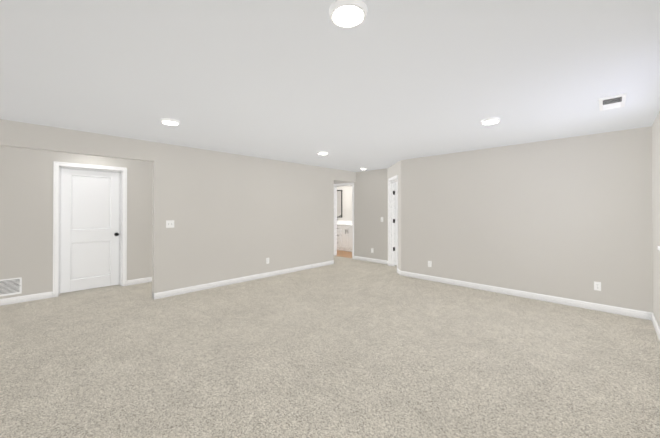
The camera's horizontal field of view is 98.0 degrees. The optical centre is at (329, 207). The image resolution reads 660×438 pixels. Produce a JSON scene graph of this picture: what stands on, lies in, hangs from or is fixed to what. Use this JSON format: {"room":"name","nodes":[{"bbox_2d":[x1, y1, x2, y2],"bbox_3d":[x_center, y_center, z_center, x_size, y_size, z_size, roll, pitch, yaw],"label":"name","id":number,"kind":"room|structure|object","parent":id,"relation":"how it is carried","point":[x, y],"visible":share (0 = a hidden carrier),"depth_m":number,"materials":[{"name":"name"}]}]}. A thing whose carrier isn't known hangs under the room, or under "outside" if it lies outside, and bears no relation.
{"room":"empty basement room","nodes":[
{"label":"empty basement room","id":0,"kind":"room"},
{"bbox_2d":[0,146,151,298],"bbox_3d":[-3.337,0.202,5.598,0.150,2.400,6.880,0,0,44],"label":"wall","id":1,"kind":"structure","parent":0,"point":[26,215],"depth_m":4.37,"materials":[{"name":"beige paint"}]},
{"bbox_2d":[0,277,21,296],"bbox_3d":[-4.680,1.142,4.094,0.010,0.240,0.380,0,0,44],"label":"air vent","id":2,"kind":"object","parent":1,"relation":"in","point":[11,286],"visible":1,"depth_m":4.15,"materials":[{"name":"white metal"}]},
{"bbox_2d":[0,291,52,305],"bbox_3d":[-4.995,1.343,3.764,0.014,0.095,1.949,0,0,44],"label":"baseboard","id":3,"kind":"structure","parent":1,"relation":"attached to","point":[21,299],"depth_m":4.25,"materials":[{"name":"white paint"}]},
{"bbox_2d":[59,168,120,293],"bbox_3d":[-4.058,0.362,4.881,0.106,2.030,0.818,0,0,44],"label":"door leaf","id":4,"kind":"structure","parent":1,"relation":"in","point":[89,231],"depth_m":4.88,"materials":[{"name":"white paint"}]},
{"bbox_2d":[53,161,126,297],"bbox_3d":[-4.044,0.337,4.869,0.190,2.121,0.952,0,0,44],"label":"door frame","id":5,"kind":"structure","parent":1,"relation":"attached to","point":[57,166],"depth_m":4.77,"materials":[{"name":"white paint"}]},
{"bbox_2d":[127,277,151,285],"bbox_3d":[-2.853,1.356,5.971,0.014,0.095,2.299,0,0,44],"label":"baseboard","id":6,"kind":"structure","parent":1,"relation":"attached to","point":[139,281],"depth_m":5.28,"materials":[{"name":"white paint"}]},
{"bbox_2d":[0,119,355,298],"bbox_3d":[-2.074,0.198,5.083,0.120,2.400,7.900,0,0,44],"label":"wall","id":7,"kind":"structure","parent":0,"point":[232,216],"depth_m":5.10,"materials":[{"name":"beige paint"}]},
{"bbox_2d":[166,220,173,227],"bbox_3d":[-2.519,0.255,4.524,0.019,0.115,0.116,0,0,44],"label":"double light switch","id":8,"kind":"object","parent":7,"relation":"attached to","point":[169,223],"visible":1,"depth_m":4.52,"materials":[{"name":"white plastic"}]},
{"bbox_2d":[154,260,333,299],"bbox_3d":[-1.288,1.355,5.790,0.014,0.095,3.980,0,0,44],"label":"baseboard","id":9,"kind":"structure","parent":7,"relation":"attached to","point":[164,294],"depth_m":5.28,"materials":[{"name":"white paint"}]},
{"bbox_2d":[0,256,659,437],"bbox_3d":[0.131,1.446,4.677,10.000,0.100,10.800,0,0,44],"label":"floor carpet","id":10,"kind":"object","parent":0,"point":[342,347],"visible":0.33,"depth_m":2.55,"materials":[{"name":"beige carpet"}]},
{"bbox_2d":[0,0,659,171],"bbox_3d":[0.131,-1.054,4.692,10.000,0.100,10.800,0,0,44],"label":"ceiling","id":11,"kind":"structure","parent":0,"point":[385,84],"depth_m":2.18,"materials":[{"name":"white paint"}]},
{"bbox_2d":[160,118,179,125],"bbox_3d":[-1.857,-0.998,3.333,0.200,0.030,0.200,0,0,44],"label":"recessed light","id":12,"kind":"object","parent":11,"relation":"in","point":[170,121],"visible":1,"depth_m":3.30,"materials":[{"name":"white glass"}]},
{"bbox_2d":[317,151,327,154],"bbox_3d":[-0.131,-0.986,5.155,0.200,0.030,0.200,0,0,44],"label":"recessed light","id":13,"kind":"object","parent":11,"relation":"in","point":[322,152],"visible":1,"depth_m":5.12,"materials":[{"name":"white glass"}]},
{"bbox_2d":[329,0,366,27],"bbox_3d":[0.094,-1.009,1.495,0.200,0.030,0.200,0,0,44],"label":"recessed light","id":14,"kind":"object","parent":11,"relation":"in","point":[347,13],"visible":1,"depth_m":1.47,"materials":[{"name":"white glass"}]},
{"bbox_2d":[481,117,500,124],"bbox_3d":[1.849,-0.998,3.303,0.200,0.030,0.200,0,0,44],"label":"recessed light","id":15,"kind":"object","parent":11,"relation":"in","point":[491,120],"visible":1,"depth_m":3.26,"materials":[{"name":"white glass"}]},
{"bbox_2d":[599,93,626,110],"bbox_3d":[2.706,-1.007,2.750,0.180,0.018,0.420,0,0,44],"label":"ceiling vent","id":16,"kind":"object","parent":11,"relation":"in","point":[612,102],"visible":1,"depth_m":2.71,"materials":[{"name":"white metal"}]},
{"bbox_2d":[336,250,351,257],"bbox_3d":[0.248,1.423,9.378,2.820,0.004,1.390,0,0,44],"label":"floor","id":17,"kind":"structure","parent":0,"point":[346,254],"depth_m":8.72,"materials":[{"name":"brown wood"}]},
{"bbox_2d":[337,224,351,251],"bbox_3d":[0.383,1.003,9.807,1.500,0.850,0.570,0,0,44],"label":"bathroom vanity","id":18,"kind":"object","parent":17,"relation":"on","point":[344,235],"depth_m":9.38,"materials":[{"name":"white paint"}]},
{"bbox_2d":[337,220,351,225],"bbox_3d":[0.388,0.513,9.815,1.520,0.130,0.555,0,0,44],"label":"countertop","id":19,"kind":"structure","parent":18,"relation":"on","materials":[{"name":"white stone"}]},
{"bbox_2d":[337,186,351,220],"bbox_3d":[0.774,0.229,9.927,3.060,2.400,0.120,0,0,44],"label":"wall","id":20,"kind":"structure","parent":0,"point":[346,203],"depth_m":10.04,"materials":[{"name":"beige paint"}]},
{"bbox_2d":[337,190,341,217],"bbox_3d":[0.207,-0.149,10.379,0.620,0.980,0.020,0,0,44],"label":"bathroom mirror","id":21,"kind":"object","parent":20,"relation":"attached to","point":[339,203],"visible":0.35,"depth_m":10.25,"materials":[{"name":"black mirror"}]},
{"bbox_2d":[341,221,351,223],"bbox_3d":[0.575,0.500,10.007,1.520,0.100,0.020,0,0,44],"label":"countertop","id":22,"kind":"structure","parent":20,"relation":"attached to","point":[342,222],"depth_m":9.99,"materials":[{"name":"white stone"}]},
{"bbox_2d":[334,169,386,259],"bbox_3d":[0.090,0.220,8.570,3.970,2.400,0.120,0,0,44],"label":"wall","id":23,"kind":"structure","parent":0,"point":[370,204],"depth_m":7.54,"materials":[{"name":"beige paint"}]},
{"bbox_2d":[334,182,353,258],"bbox_3d":[0.410,0.358,8.259,0.832,2.121,0.160,0,0,44],"label":"door frame","id":24,"kind":"structure","parent":23,"relation":"attached to","point":[335,212],"depth_m":8.47,"materials":[{"name":"white paint"}]},
{"bbox_2d":[354,256,386,263],"bbox_3d":[1.047,1.366,7.541,1.074,0.095,0.014,0,0,44],"label":"baseboard","id":25,"kind":"structure","parent":23,"relation":"attached to","point":[370,260],"depth_m":7.52,"materials":[{"name":"white paint"}]},
{"bbox_2d":[387,161,400,269],"bbox_3d":[1.520,0.208,6.581,0.120,2.400,1.202,0,0,-2],"label":"wall","id":26,"kind":"structure","parent":0,"point":[393,170],"depth_m":6.18,"materials":[{"name":"beige paint"}]},
{"bbox_2d":[388,175,397,272],"bbox_3d":[1.519,0.347,6.616,0.160,2.121,0.822,0,0,-2],"label":"door frame","id":27,"kind":"structure","parent":26,"relation":"attached to","point":[391,224],"depth_m":6.96,"materials":[{"name":"white paint"}]},
{"bbox_2d":[393,182,396,264],"bbox_3d":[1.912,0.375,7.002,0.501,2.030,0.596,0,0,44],"label":"door leaf","id":28,"kind":"structure","parent":26,"relation":"in","point":[395,220],"depth_m":6.97,"materials":[{"name":"white paint"}]},
{"bbox_2d":[401,126,652,312],"bbox_3d":[2.885,0.196,4.701,3.790,2.400,0.120,0,0,44],"label":"wall","id":29,"kind":"structure","parent":0,"point":[570,218],"depth_m":4.32,"materials":[{"name":"beige paint"}]},
{"bbox_2d":[401,271,651,319],"bbox_3d":[2.731,1.349,4.750,3.490,0.095,0.014,0,0,44],"label":"baseboard","id":30,"kind":"structure","parent":29,"relation":"attached to","point":[596,306],"depth_m":4.31,"materials":[{"name":"white paint"}]},
{"bbox_2d":[594,281,600,290],"bbox_3d":[3.626,1.061,3.886,0.070,0.115,0.010,0,0,44],"label":"outlet","id":31,"kind":"object","parent":29,"relation":"attached to","point":[597,285],"visible":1,"depth_m":3.88,"materials":[{"name":"white plastic"}]},
{"bbox_2d":[652,111,659,327],"bbox_3d":[1.676,0.172,0.949,0.300,2.400,7.190,0,0,44],"label":"wall","id":32,"kind":"structure","parent":0,"point":[656,204],"depth_m":3.26,"materials":[{"name":"beige paint"}]},
{"bbox_2d":[651,313,659,340],"bbox_3d":[1.521,1.325,1.008,0.014,0.095,7.070,0,0,44],"label":"baseboard","id":33,"kind":"structure","parent":32,"relation":"attached to","point":[655,324],"depth_m":3.24,"materials":[{"name":"white paint"}]}
]}

